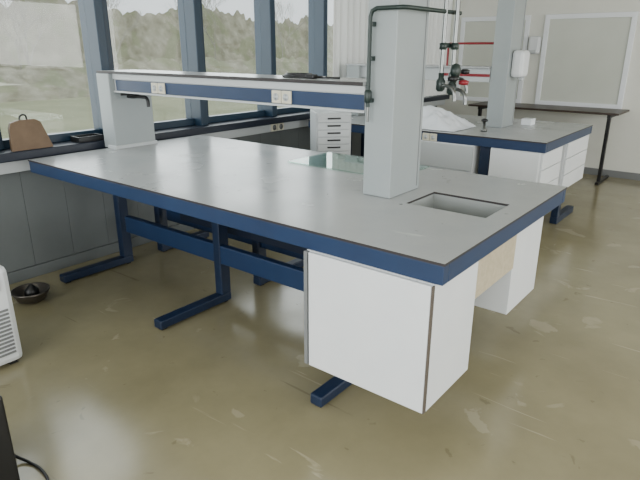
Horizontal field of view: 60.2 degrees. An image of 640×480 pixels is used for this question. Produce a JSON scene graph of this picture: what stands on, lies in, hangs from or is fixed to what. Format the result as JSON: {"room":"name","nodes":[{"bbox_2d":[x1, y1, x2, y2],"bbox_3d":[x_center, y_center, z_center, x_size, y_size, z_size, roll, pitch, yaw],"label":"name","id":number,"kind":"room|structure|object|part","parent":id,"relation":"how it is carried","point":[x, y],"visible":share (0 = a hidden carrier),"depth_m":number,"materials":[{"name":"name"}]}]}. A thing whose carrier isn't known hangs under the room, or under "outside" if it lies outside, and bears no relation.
{"room":"science laboratory","nodes":[
{"label":"science laboratory","id":0,"kind":"room"},
{"bbox_2d":[0,129,3,149],"bbox_3d":[-2.211,-1.350,3.508,0.130,1.550,0.068,15,24,36],"label":"channel","id":1,"kind":"object","parent":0,"point":[1,141],"depth_m":3.72,"materials":[{"name":"metal"}]},
{"bbox_2d":[0,174,639,479],"bbox_3d":[1.557,0.878,2.553,8.270,0.120,11.360,15,24,36],"label":"floor","id":2,"kind":"structure","parent":0,"point":[549,389],"depth_m":2.79,"materials":[{"name":"beige plastic"}]},
{"bbox_2d":[0,265,21,365],"bbox_3d":[-1.874,0.385,2.866,0.439,0.590,0.408,15,24,36],"label":"dehumidifier","id":3,"kind":"object","parent":2,"relation":"on","point":[10,345],"visible":1,"depth_m":2.87,"materials":[{"name":"white plastic"}]},
{"bbox_2d":[0,395,48,479],"bbox_3d":[-1.280,0.748,2.078,0.583,0.420,0.321,15,24,36],"label":"computer tower","id":4,"kind":"object","parent":2,"relation":"on","point":[8,465],"visible":1,"depth_m":2.04,"materials":[{"name":"black plastic"}]},
{"bbox_2d":[10,282,49,303],"bbox_3d":[-1.929,0.354,3.685,0.240,0.115,0.240,15,24,36],"label":"metal bowl","id":5,"kind":"object","parent":2,"relation":"on","point":[34,292],"visible":0.98,"depth_m":3.67,"materials":[{"name":"grey metal"}]},
{"bbox_2d":[28,135,566,413],"bbox_3d":[-0.312,0.016,3.474,3.034,0.900,1.490,15,24,36],"label":"lab bench","id":6,"kind":"object","parent":2,"relation":"on","point":[391,287],"visible":0.99,"depth_m":2.62,"materials":[{"name":"laminate"}]},
{"bbox_2d":[96,69,365,149],"bbox_3d":[-0.609,-0.769,3.521,2.325,0.552,0.365,15,24,36],"label":"shelf","id":7,"kind":"object","parent":6,"relation":"on","point":[125,100],"visible":0.98,"depth_m":3.43,"materials":[{"name":"metal"}]},
{"bbox_2d":[120,93,138,95],"bbox_3d":[-1.337,-1.054,3.988,0.060,0.023,0.240,15,24,36],"label":"tap","id":8,"kind":"object","parent":7,"relation":"on","point":[121,94],"depth_m":3.94,"materials":[{"name":"black plastic"}]},
{"bbox_2d":[127,95,149,106],"bbox_3d":[-1.308,-1.006,3.981,0.252,0.080,0.024,15,24,36],"label":"tap","id":9,"kind":"object","parent":7,"relation":"on","point":[130,98],"depth_m":3.98,"materials":[{"name":"black metal"}]},
{"bbox_2d":[151,83,158,93],"bbox_3d":[-1.090,-1.004,3.645,0.068,0.068,0.012,15,24,36],"label":"outlet plate","id":10,"kind":"object","parent":7,"relation":"attached to","point":[154,86],"depth_m":3.64,"materials":[{"name":"beige plastic"}]},
{"bbox_2d":[158,83,165,93],"bbox_3d":[-1.034,-0.989,3.603,0.068,0.068,0.012,15,24,36],"label":"outlet plate","id":11,"kind":"object","parent":7,"relation":"attached to","point":[161,86],"depth_m":3.59,"materials":[{"name":"beige plastic"}]},
{"bbox_2d":[272,90,281,102],"bbox_3d":[-0.235,-0.781,3.007,0.068,0.068,0.012,15,24,36],"label":"outlet plate","id":12,"kind":"object","parent":7,"relation":"attached to","point":[276,94],"depth_m":3.00,"materials":[{"name":"beige plastic"}]},
{"bbox_2d":[281,91,291,103],"bbox_3d":[-0.179,-0.766,2.965,0.068,0.068,0.012,15,24,36],"label":"outlet plate","id":13,"kind":"object","parent":7,"relation":"attached to","point":[286,96],"depth_m":2.96,"materials":[{"name":"beige plastic"}]},
{"bbox_2d":[282,73,339,78],"bbox_3d":[-0.052,-0.891,2.994,0.398,0.024,0.116,15,24,36],"label":"coiled cable","id":14,"kind":"object","parent":7,"relation":"on","point":[288,75],"visible":1,"depth_m":2.97,"materials":[{"name":"black plastic"}]},
{"bbox_3d":[-0.323,-0.147,3.410,1.724,0.370,0.020,15,24,36],"label":"modesty panel","id":15,"kind":"part","parent":6,"relation":"part of","materials":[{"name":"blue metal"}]},
{"bbox_2d":[28,135,566,266],"bbox_3d":[-0.304,-0.408,3.337,3.034,0.010,1.468,15,24,36],"label":"countertop","id":16,"kind":"structure","parent":6,"relation":"on","point":[315,192],"depth_m":2.91,"materials":[{"name":"laminate"}]},
{"bbox_3d":[0.176,0.355,2.191,0.558,0.528,0.019,15,24,36],"label":"cabinet door","id":17,"kind":"part","parent":6,"relation":"part of","materials":[{"name":"white laminate"}]},
{"bbox_2d":[363,0,429,197],"bbox_3d":[0.376,-1.131,2.587,0.162,1.849,0.295,15,24,36],"label":"column","id":18,"kind":"structure","parent":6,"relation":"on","point":[391,141],"depth_m":2.66,"materials":[{"name":"white metal"}]},
{"bbox_2d":[364,0,469,121],"bbox_3d":[0.518,-1.296,2.514,0.630,1.470,0.196,-12,22,-31],"label":"gas pipework","id":19,"kind":"object","parent":18,"relation":"attached to","point":[455,71],"visible":1,"depth_m":2.71,"materials":[{"name":"black paint"}]},
{"bbox_3d":[0.632,-0.734,2.747,0.027,0.081,0.118,-10,22,-28],"label":"tap spout","id":20,"kind":"part","parent":19,"relation":"part of","materials":[{"name":"silver metal"}]},
{"bbox_3d":[0.661,-0.802,2.747,0.052,0.026,0.052,15,24,36],"label":"tap knob","id":21,"kind":"part","parent":19,"relation":"part of","materials":[{"name":"black plastic"}]},
{"bbox_3d":[0.698,-0.729,2.794,0.027,0.081,0.118,-10,22,-28],"label":"tap spout","id":22,"kind":"part","parent":19,"relation":"part of","materials":[{"name":"silver metal"}]},
{"bbox_3d":[0.718,-0.801,2.847,0.027,0.081,0.118,-10,22,-28],"label":"tap spout","id":23,"kind":"part","parent":19,"relation":"part of","materials":[{"name":"silver metal"}]},
{"bbox_3d":[0.727,-0.797,2.795,0.052,0.026,0.052,15,24,36],"label":"tap knob","id":24,"kind":"part","parent":19,"relation":"part of","materials":[{"name":"red paint"}]},
{"bbox_3d":[0.747,-0.868,2.848,0.052,0.026,0.052,15,24,36],"label":"tap knob","id":25,"kind":"part","parent":19,"relation":"part of","materials":[{"name":"black plastic"}]},
{"bbox_3d":[0.513,-1.145,2.629,0.002,1.810,0.006,15,24,36],"label":"seam strip","id":26,"kind":"part","parent":18,"relation":"part of","materials":[{"name":"white metal"}]},
{"bbox_2d":[410,194,516,298],"bbox_3d":[0.617,0.016,2.653,0.445,0.340,0.613,15,24,36],"label":"sink","id":27,"kind":"object","parent":6,"relation":"in","point":[464,213],"depth_m":2.61,"materials":[{"name":"grey ceramic"}]},
{"bbox_2d":[310,109,350,155],"bbox_3d":[0.094,-0.673,5.215,0.320,1.070,0.372,-3,19,-9],"label":"base cabinet","id":28,"kind":"object","parent":2,"relation":"on","point":[330,131],"visible":0.33,"depth_m":4.94,"materials":[{"name":"white laminate"}]},
{"bbox_3d":[0.124,-1.076,4.898,0.294,0.058,0.014,-3,19,-9],"label":"drawer","id":29,"kind":"part","parent":28,"relation":"part of","materials":[{"name":"white laminate"}]},
{"bbox_3d":[0.124,-1.015,4.919,0.294,0.058,0.014,-3,19,-9],"label":"drawer","id":30,"kind":"part","parent":28,"relation":"part of","materials":[{"name":"grey metal"}]},
{"bbox_3d":[0.124,-0.955,4.940,0.294,0.058,0.014,-3,19,-9],"label":"drawer","id":31,"kind":"part","parent":28,"relation":"part of","materials":[{"name":"grey metal"}]},
{"bbox_3d":[0.124,-0.894,4.961,0.294,0.058,0.014,-3,19,-9],"label":"drawer","id":32,"kind":"part","parent":28,"relation":"part of","materials":[{"name":"grey metal"}]},
{"bbox_3d":[0.124,-0.834,4.982,0.294,0.058,0.014,-3,19,-9],"label":"drawer","id":33,"kind":"part","parent":28,"relation":"part of","materials":[{"name":"grey metal"}]},
{"bbox_3d":[0.123,-0.773,5.003,0.294,0.058,0.014,-3,19,-9],"label":"drawer","id":34,"kind":"part","parent":28,"relation":"part of","materials":[{"name":"white laminate"}]},
{"bbox_2d":[308,114,592,223],"bbox_3d":[1.289,-0.786,5.812,2.470,0.900,1.486,15,24,36],"label":"lab bench","id":35,"kind":"object","parent":2,"relation":"on","point":[547,152],"visible":0.38,"depth_m":4.88,"materials":[{"name":"laminate"}]},
{"bbox_2d":[345,42,493,115],"bbox_3d":[1.029,-1.664,5.794,1.664,0.770,0.345,15,24,36],"label":"shelf","id":36,"kind":"object","parent":35,"relation":"on","point":[358,70],"visible":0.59,"depth_m":5.44,"materials":[{"name":"laminate"}]},
{"bbox_2d":[422,133,429,140],"bbox_3d":[0.969,-0.945,5.045,0.070,0.068,0.012,15,24,36],"label":"outlet plate","id":37,"kind":"object","parent":35,"relation":"attached to","point":[425,136],"depth_m":5.04,"materials":[{"name":"beige plastic"}]},
{"bbox_2d":[429,133,436,140],"bbox_3d":[1.027,-0.930,5.001,0.070,0.068,0.012,15,24,36],"label":"outlet plate","id":38,"kind":"object","parent":35,"relation":"attached to","point":[432,136],"depth_m":5.00,"materials":[{"name":"beige plastic"}]},
{"bbox_2d":[422,105,475,131],"bbox_3d":[1.028,-1.213,5.365,0.862,0.190,0.523,15,24,36],"label":"plastic sheeting","id":39,"kind":"object","parent":35,"relation":"on","point":[434,118],"visible":0.51,"depth_m":5.17,"materials":[{"name":"white plastic"}]},
{"bbox_2d":[308,114,592,143],"bbox_3d":[1.296,-1.209,5.674,2.470,0.010,1.468,15,24,36],"label":"countertop","id":40,"kind":"structure","parent":35,"relation":"on","point":[542,132],"depth_m":5.08,"materials":[{"name":"laminate"}]},
{"bbox_2d":[480,118,487,131],"bbox_3d":[1.490,-1.045,5.010,0.060,0.115,0.060,15,24,36],"label":"tap","id":41,"kind":"object","parent":35,"relation":"on","point":[484,120],"visible":1,"depth_m":5.00,"materials":[{"name":"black metal"}]},
{"bbox_2d":[486,0,526,127],"bbox_3d":[1.755,-1.990,5.089,0.162,1.849,0.295,15,24,36],"label":"shaft","id":42,"kind":"object","parent":35,"relation":"on","point":[510,19],"depth_m":5.10,"materials":[{"name":"white metal"}]},
{"bbox_3d":[1.892,-2.003,5.131,0.002,1.810,0.006,15,24,36],"label":"seam strip","id":43,"kind":"part","parent":42,"relation":"part of","materials":[{"name":"white metal"}]},
{"bbox_2d":[511,50,529,80],"bbox_3d":[1.859,-1.621,5.125,0.112,0.270,0.180,15,24,36],"label":"dispenser","id":44,"kind":"object","parent":42,"relation":"attached to","point":[520,62],"visible":1,"depth_m":5.06,"materials":[{"name":"white plastic"}]},
{"bbox_3d":[1.614,-0.537,4.636,0.410,0.428,0.016,15,24,36],"label":"cabinet door","id":45,"kind":"part","parent":35,"relation":"part of","materials":[{"name":"white laminate"}]},
{"bbox_2d":[521,118,534,125],"bbox_3d":[2.067,-1.176,5.480,0.100,0.060,0.120,15,24,36],"label":"carton","id":46,"kind":"object","parent":35,"relation":"on","point":[524,121],"visible":1,"depth_m":5.44,"materials":[{"name":"white cardboard"}]},
{"bbox_3d":[1.963,-0.563,4.718,0.016,0.136,0.530,15,24,36],"label":"drawer","id":47,"kind":"part","parent":35,"relation":"part of","materials":[{"name":"white laminate"}]},
{"bbox_3d":[1.964,-0.697,4.672,0.016,0.136,0.530,15,24,36],"label":"drawer","id":48,"kind":"part","parent":35,"relation":"part of","materials":[{"name":"white laminate"}]},
{"bbox_3d":[1.963,-0.429,4.765,0.016,0.136,0.530,15,24,36],"label":"drawer","id":49,"kind":"part","parent":35,"relation":"part of","materials":[{"name":"white laminate"}]},
{"bbox_3d":[2.456,-0.612,5.361,0.016,0.143,0.720,15,24,36],"label":"drawer","id":50,"kind":"part","parent":35,"relation":"part of","materials":[{"name":"white laminate"}]},
{"bbox_3d":[2.457,-0.754,5.312,0.016,0.143,0.720,15,24,36],"label":"drawer","id":51,"kind":"part","parent":35,"relation":"part of","materials":[{"name":"white laminate"}]},
{"bbox_3d":[2.457,-0.896,5.263,0.016,0.143,0.720,15,24,36],"label":"drawer","id":52,"kind":"part","parent":35,"relation":"part of","materials":[{"name":"white laminate"}]},
{"bbox_2d":[468,101,629,184],"bbox_3d":[2.996,-1.351,7.481,1.900,0.890,0.630,15,24,36],"label":"side table","id":53,"kind":"object","parent":2,"relation":"on","point":[610,113],"visible":0.71,"depth_m":7.00,"materials":[{"name":"brown"}]},
{"bbox_3d":[2.349,-1.505,7.962,0.040,0.865,0.580,15,24,36],"label":"leg frame","id":54,"kind":"part","parent":53,"relation":"part of","materials":[{"name":"black plastic"}]},
{"bbox_3d":[3.643,-1.168,6.995,0.040,0.865,0.580,15,24,36],"label":"leg frame","id":55,"kind":"part","parent":53,"relation":"part of","materials":[{"name":"black plastic"}]},
{"bbox_2d":[439,0,639,172],"bbox_3d":[4.945,-1.916,6.283,8.070,2.750,0.200,15,24,36],"label":"wall","id":56,"kind":"structure","parent":0,"point":[622,153],"depth_m":7.33,"materials":[{"name":"white paint"}]},
{"bbox_2d":[456,15,530,102],"bbox_3d":[2.467,-2.596,7.961,1.000,1.170,0.039,15,24,36],"label":"notice board","id":57,"kind":"object","parent":56,"relation":"attached to","point":[473,29],"visible":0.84,"depth_m":8.03,"materials":[{"name":"white"}]},
{"bbox_2d":[528,36,541,53],"bbox_3d":[2.917,-2.652,7.511,0.150,0.230,0.119,15,24,36],"label":"soap dispenser","id":58,"kind":"object","parent":56,"relation":"attached to","point":[534,45],"visible":0.83,"depth_m":7.48,"materials":[{"name":"white plastic"}]},
{"bbox_2d":[535,11,638,108],"bbox_3d":[3.447,-2.341,7.228,1.100,1.170,0.039,15,24,36],"label":"notice board","id":59,"kind":"object","parent":56,"relation":"attached to","point":[585,58],"visible":0.91,"depth_m":7.20,"materials":[{"name":"white"}]},
{"bbox_2d":[583,167,639,180],"bbox_3d":[4.970,-0.607,6.568,7.830,0.090,0.012,15,24,36],"label":"baseboard","id":60,"kind":"structure","parent":56,"relation":"attached to","point":[593,171],"depth_m":7.34,"materials":[{"name":"grey"}]},
{"bbox_3d":[-1.603,-1.302,4.449,0.200,2.750,10.960,15,24,36],"label":"wall","id":61,"kind":"structure","parent":0,"visible":0},
{"bbox_2d":[2,128,101,148],"bbox_3d":[-1.958,-1.454,3.811,0.070,1.550,0.750,15,24,36],"label":"rails","id":62,"kind":"object","parent":61,"relation":"attached to","point":[62,136],"visible":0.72,"depth_m":4.09,"materials":[{"name":"blue"}]},
{"bbox_2d":[78,0,109,134],"bbox_3d":[-1.683,-1.553,4.101,0.220,1.550,0.070,15,24,36],"label":"mullion","id":63,"kind":"object","parent":61,"relation":"attached to","point":[91,14],"visible":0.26,"depth_m":4.09,"materials":[{"name":"blue"}]},
{"bbox_2d":[102,0,113,69],"bbox_3d":[-1.653,-1.578,4.175,0.130,1.550,0.068,15,24,36],"label":"channel","id":64,"kind":"object","parent":63,"relation":"attached to","point":[105,10],"depth_m":4.15,"materials":[{"name":"grey metal"}]},
{"bbox_2d":[7,224,194,284],"bbox_3d":[-1.520,-0.016,4.807,0.034,0.085,10.940,15,24,36],"label":"baseboard","id":65,"kind":"structure","parent":61,"relation":"attached to","point":[26,273],"depth_m":4.29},
{"bbox_2d":[154,118,193,129],"bbox_3d":[-1.396,-1.683,4.482,0.070,1.550,0.760,15,24,36],"label":"rails","id":66,"kind":"object","parent":61,"relation":"attached to","point":[166,124],"visible":0.56,"depth_m":4.82,"materials":[{"name":"blue metal"}]},
{"bbox_2d":[177,0,207,125],"bbox_3d":[-1.119,-1.784,4.776,0.220,1.550,0.070,15,24,36],"label":"mullion","id":67,"kind":"object","parent":61,"relation":"attached to","point":[189,13],"visible":0.64,"depth_m":4.77,"materials":[{"name":"blue metal"}]},
{"bbox_2d":[200,0,208,123],"bbox_3d":[-1.088,-1.810,4.850,0.130,1.550,0.068,15,24,36],"label":"channel","id":68,"kind":"object","parent":67,"relation":"attached to","point":[200,0],"depth_m":4.87,"materials":[{"name":"grey metal"}]},
{"bbox_2d":[0,106,436,272],"bbox_3d":[-1.553,-0.384,4.639,0.029,0.710,10.798,15,24,36],"label":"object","id":69,"kind":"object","parent":61,"relation":"attached to","point":[43,218],"depth_m":4.14,"materials":[{"name":"grey metal"}]},
{"bbox_2d":[0,100,444,174],"bbox_3d":[-1.493,-0.766,4.527,0.099,0.085,10.940,15,24,36],"label":"trim","id":70,"kind":"structure","parent":61,"relation":"attached to","point":[23,165],"depth_m":5.28,"materials":[{"name":"grey metal"}]},
{"bbox_2d":[0,94,449,162],"bbox_3d":[-1.473,-0.833,4.488,0.190,0.062,10.940,15,24,36],"label":"window sill","id":71,"kind":"structure","parent":61,"relation":"attached to","point":[66,147],"depth_m":4.71,"materials":[{"name":"black"}]},
{"bbox_2d":[8,114,52,151],"bbox_3d":[-1.978,-0.739,3.749,0.054,0.236,0.280,15,24,36],"label":"bag","id":72,"kind":"object","parent":71,"relation":"on","point":[25,134],"visible":1,"depth_m":3.72,"materials":[{"name":"brown leather"}]},
{"bbox_2d":[70,133,103,142],"bbox_3d":[-1.741,-0.764,4.128,0.120,0.039,0.200,15,24,36],"label":"tray","id":73,"kind":"object","parent":71,"relation":"on","point":[93,136],"visible":1,"depth_m":4.10,"materials":[{"name":"black plastic"}]},
{"bbox_2d":[333,0,367,77],"bbox_3d":[0.332,-2.289,6.277,0.050,0.839,0.668,15,24,36],"label":"curtain","id":74,"kind":"object","parent":71,"relation":"on","point":[350,25],"depth_m":6.27,"materials":[{"name":"white fabric"}]},
{"bbox_2d":[424,80,446,96],"bbox_3d":[1.673,-2.236,8.091,0.050,0.224,0.689,15,24,36],"label":"box","id":75,"kind":"object","parent":71,"relation":"on","point":[430,85],"depth_m":8.03,"materials":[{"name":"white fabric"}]},
{"bbox_2d":[426,0,452,64],"bbox_3d":[1.676,-2.950,7.845,0.050,0.876,0.689,15,24,36],"label":"curtain","id":76,"kind":"object","parent":71,"relation":"on","point":[435,22],"depth_m":7.81,"materials":[{"name":"white fabric"}]},
{"bbox_2d":[209,110,264,122],"bbox_3d":[-0.827,-1.917,5.163,0.070,1.550,0.775,15,24,36],"label":"rails","id":77,"kind":"object","parent":61,"relation":"attached to","point":[257,113],"visible":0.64,"depth_m":5.37,"materials":[{"name":"blue metal"}]},
{"bbox_2d":[254,0,276,116],"bbox_3d":[-0.545,-2.019,5.462,0.220,1.550,0.070,15,24,36],"label":"mullion","id":78,"kind":"object","parent":61,"relation":"attached to","point":[264,10],"visible":0.64,"depth_m":5.44,"materials":[{"name":"blue metal"}]},
{"bbox_2d":[271,123,283,131],"bbox_3d":[-0.440,-1.167,5.699,0.013,0.075,0.190,15,24,36],"label":"wall outlet","id":79,"kind":"object","parent":61,"relation":"attached to","point":[280,126],"visible":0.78,"depth_m":5.70,"materials":[{"name":"beige plastic"}]},
{"bbox_3d":[-0.409,-1.180,5.737,0.011,0.075,0.090,15,24,36],"label":"plate","id":80,"kind":"part","parent":79,"relation":"part of","materials":[{"name":"beige plastic"}]},
{"bbox_2d":[277,107,309,114],"bbox_3d":[-0.279,-2.141,5.818,0.070,1.550,0.690,15,24,36],"label":"rails","id":81,"kind":"object","parent":61,"relation":"attached to","point":[283,110],"visible":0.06,"depth_m":5.95,"materials":[{"name":"blue metal"}]},
{"bbox_2d":[308,0,327,75],"bbox_3d":[-0.024,-2.232,6.085,0.220,1.550,0.070,15,24,36],"label":"mullion","id":82,"kind":"object","parent":61,"relation":"attached to","point":[317,9],"visible":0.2,"depth_m":6.05,"materials":[{"name":"blue metal"}]},
{"label":"outside","id":83,"kind":"structure","parent":0,"visible":0},
{"bbox_2d":[0,95,283,138],"bbox_3d":[-30.058,-10.121,37.387,86.430,0.200,140.000,15,24,36],"label":"ground","id":84,"kind":"structure","parent":83,"point":[66,114],"depth_m":24.61,"materials":[{"name":"green plant"}]},
{"bbox_2d":[0,0,332,102],"bbox_3d":[-22.613,-14.586,36.371,23.163,8.945,150.000,15,24,36],"label":"tree line","id":85,"kind":"object","parent":84,"relation":"on","point":[42,56],"visible":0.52,"depth_m":50.11,"materials":[{"name":"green plant"}]}
]}

